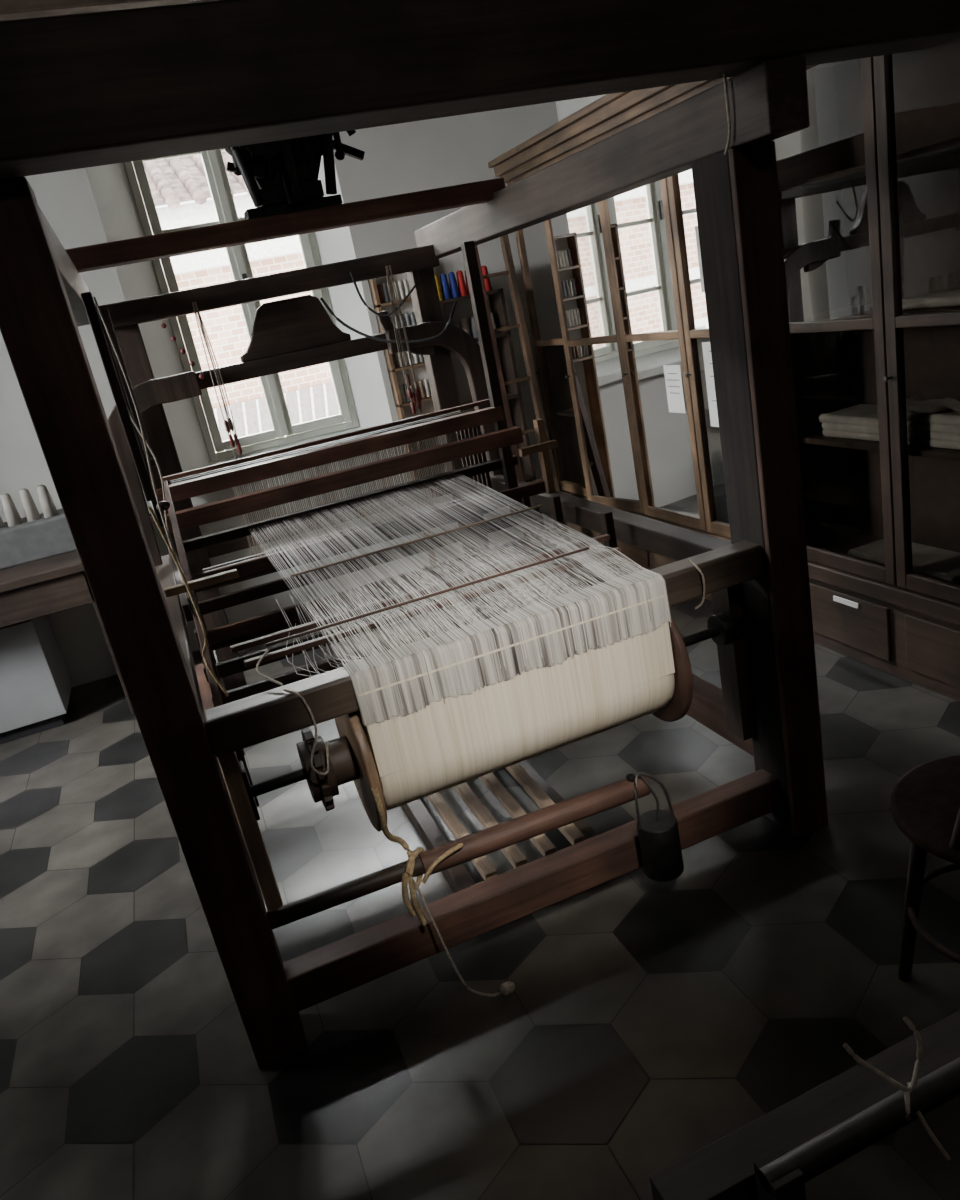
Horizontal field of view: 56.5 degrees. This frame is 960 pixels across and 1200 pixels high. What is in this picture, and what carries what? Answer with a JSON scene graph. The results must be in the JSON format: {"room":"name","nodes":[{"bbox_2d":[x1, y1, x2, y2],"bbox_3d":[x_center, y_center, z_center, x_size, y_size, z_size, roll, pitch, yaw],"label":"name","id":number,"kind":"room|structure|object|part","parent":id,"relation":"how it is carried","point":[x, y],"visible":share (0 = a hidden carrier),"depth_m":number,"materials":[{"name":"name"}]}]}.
{"room":"weaving workshop","nodes":[
{"label":"weaving workshop","id":0,"kind":"room"},
{"bbox_2d":[0,0,218,20],"bbox_3d":[-1.012,-2.066,1.338,5.460,0.220,7.110,-17,19,-16],"label":"ceiling","id":1,"kind":"structure","parent":0,"point":[9,9],"depth_m":4.09,"materials":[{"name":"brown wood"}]},
{"bbox_2d":[0,102,557,686],"bbox_3d":[-1.866,-1.289,4.917,5.460,3.400,0.410,-17,19,-16],"label":"wall","id":2,"kind":"structure","parent":0,"point":[94,205],"depth_m":5.00,"materials":[{"name":"paint"}]},
{"bbox_2d":[124,148,358,460],"bbox_3d":[-1.344,-1.842,5.060,0.910,1.940,0.135,-17,19,-16],"label":"window","id":3,"kind":"structure","parent":2,"relation":"in","point":[283,432],"depth_m":5.11,"materials":[{"name":"paint"}]},
{"bbox_2d":[0,549,959,1199],"bbox_3d":[-0.234,1.047,2.284,5.260,0.100,6.810,-17,19,-16],"label":"floor","id":4,"kind":"structure","parent":0,"point":[645,1022],"depth_m":2.21,"materials":[{"name":"tile"}]},
{"bbox_2d":[0,615,72,743],"bbox_3d":[-2.615,0.440,4.456,0.950,0.560,0.500,-17,19,-16],"label":"box","id":5,"kind":"object","parent":4,"relation":"on","point":[36,682],"visible":0.88,"depth_m":4.37,"materials":[{"name":"grey paint"}]},
{"bbox_2d":[0,550,134,714],"bbox_3d":[-2.566,0.319,4.405,1.580,0.800,0.730,-17,19,-16],"label":"work table","id":6,"kind":"object","parent":4,"relation":"on","point":[54,584],"visible":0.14,"depth_m":4.16,"materials":[{"name":"brown wood"}]},
{"bbox_2d":[0,508,76,569],"bbox_3d":[-2.711,-0.181,4.411,1.400,0.180,0.340,-17,19,-16],"label":"storage box","id":7,"kind":"object","parent":6,"relation":"on","point":[42,538],"visible":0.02,"depth_m":4.40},
{"bbox_2d":[0,485,58,528],"bbox_3d":[-2.377,-0.442,4.439,0.495,0.160,0.090,-17,19,-16],"label":"cones","id":8,"kind":"object","parent":7,"relation":"on","point":[13,518],"visible":1,"depth_m":4.46,"materials":[{"name":"fabric"}]},
{"bbox_2d":[368,273,435,564],"bbox_3d":[-0.330,-1.014,5.306,0.260,1.860,0.090,-17,19,-16],"label":"rack","id":9,"kind":"object","parent":4,"relation":"on","point":[379,290],"visible":0.41,"depth_m":5.13,"materials":[{"name":"wood"}]},
{"bbox_2d":[0,0,959,1069],"bbox_3d":[-0.411,-0.509,2.974,2.700,2.425,2.520,-17,19,-16],"label":"hand loom","id":10,"kind":"object","parent":4,"relation":"on","point":[426,712],"visible":1,"depth_m":2.17,"materials":[{"name":"brown wood"}]},
{"bbox_2d":[435,265,546,567],"bbox_3d":[0.054,-1.065,5.386,0.400,1.760,0.190,-17,19,-16],"label":"shelf","id":11,"kind":"object","parent":4,"relation":"on","point":[455,292],"visible":0.47,"depth_m":5.24,"materials":[{"name":"dark wood"},{"name":"coloured thread"}]},
{"bbox_2d":[475,234,571,555],"bbox_3d":[0.227,-1.121,5.145,0.302,1.957,0.309,-17,19,-16],"label":"step ladder","id":12,"kind":"object","parent":4,"relation":"on","point":[510,272],"visible":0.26,"depth_m":5.08,"materials":[{"name":"brown wood"}]},
{"bbox_2d":[488,77,730,600],"bbox_3d":[0.853,-1.223,4.516,0.492,2.300,2.210,-17,19,-16],"label":"display cabinet","id":13,"kind":"object","parent":4,"relation":"on","point":[614,286],"visible":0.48,"depth_m":4.42,"materials":[{"name":"brown wood"}]},
{"bbox_3d":[0.430,-1.465,5.172,0.065,1.765,0.562,-17,19,-16],"label":"door","id":14,"kind":"part","parent":13,"relation":"part of","materials":[{"name":"brown wood"}]},
{"bbox_3d":[0.585,-1.324,4.664,0.065,1.765,0.512,-20,20,-25],"label":"door","id":15,"kind":"part","parent":13,"relation":"part of","materials":[{"name":"brown wood"}]},
{"bbox_3d":[0.803,-1.208,4.192,0.065,1.765,0.542,-17,19,-17],"label":"door","id":16,"kind":"part","parent":13,"relation":"part of","materials":[{"name":"brown wood"}]},
{"bbox_3d":[0.996,-1.082,3.704,0.065,1.765,0.522,-17,19,-16],"label":"door","id":17,"kind":"part","parent":13,"relation":"part of","materials":[{"name":"brown wood"}]},
{"bbox_2d":[649,1010,959,1199],"bbox_3d":[0.707,0.788,1.244,0.950,0.682,0.133,-17,19,-16],"label":"wooden beam","id":18,"kind":"structure","parent":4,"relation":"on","point":[773,1156],"depth_m":1.10,"materials":[{"name":"brown wood"}]},
{"bbox_2d":[772,36,959,701],"bbox_3d":[1.669,-0.681,2.430,0.470,2.300,2.360,-17,19,-16],"label":"display cabinet","id":19,"kind":"object","parent":4,"relation":"on","point":[869,192],"visible":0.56,"depth_m":3.18,"materials":[{"name":"brown wood"}]},
{"bbox_3d":[1.210,-0.937,3.151,0.065,1.765,0.562,-17,19,-16],"label":"door","id":20,"kind":"part","parent":19,"relation":"part of","materials":[{"name":"brown wood"}]},
{"bbox_3d":[1.413,-0.800,2.625,0.065,1.765,0.582,-17,19,-16],"label":"door","id":21,"kind":"part","parent":19,"relation":"part of","materials":[{"name":"brown wood"}]},
{"bbox_2d":[890,755,959,981],"bbox_3d":[1.045,0.416,1.744,0.400,0.933,0.466,-17,19,-16],"label":"stool","id":22,"kind":"object","parent":4,"relation":"on","point":[924,801],"visible":1,"depth_m":1.85,"materials":[{"name":"brown wood"}]},
{"bbox_2d":[555,94,605,121],"bbox_3d":[1.820,-1.216,2.486,0.100,3.400,6.610,-17,19,-16],"label":"wall","id":23,"kind":"structure","parent":0,"point":[565,108],"depth_m":5.02,"materials":[{"name":"paint"}]},
{"label":"outside","id":24,"kind":"structure","parent":0,"visible":0},
{"bbox_2d":[132,151,339,451],"bbox_3d":[-4.082,-1.199,12.012,18.080,9.394,2.858,-17,19,-16],"label":"neighbouring building","id":25,"kind":"structure","parent":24,"point":[309,393],"depth_m":10.69,"materials":[{"name":"brick"}]}
]}

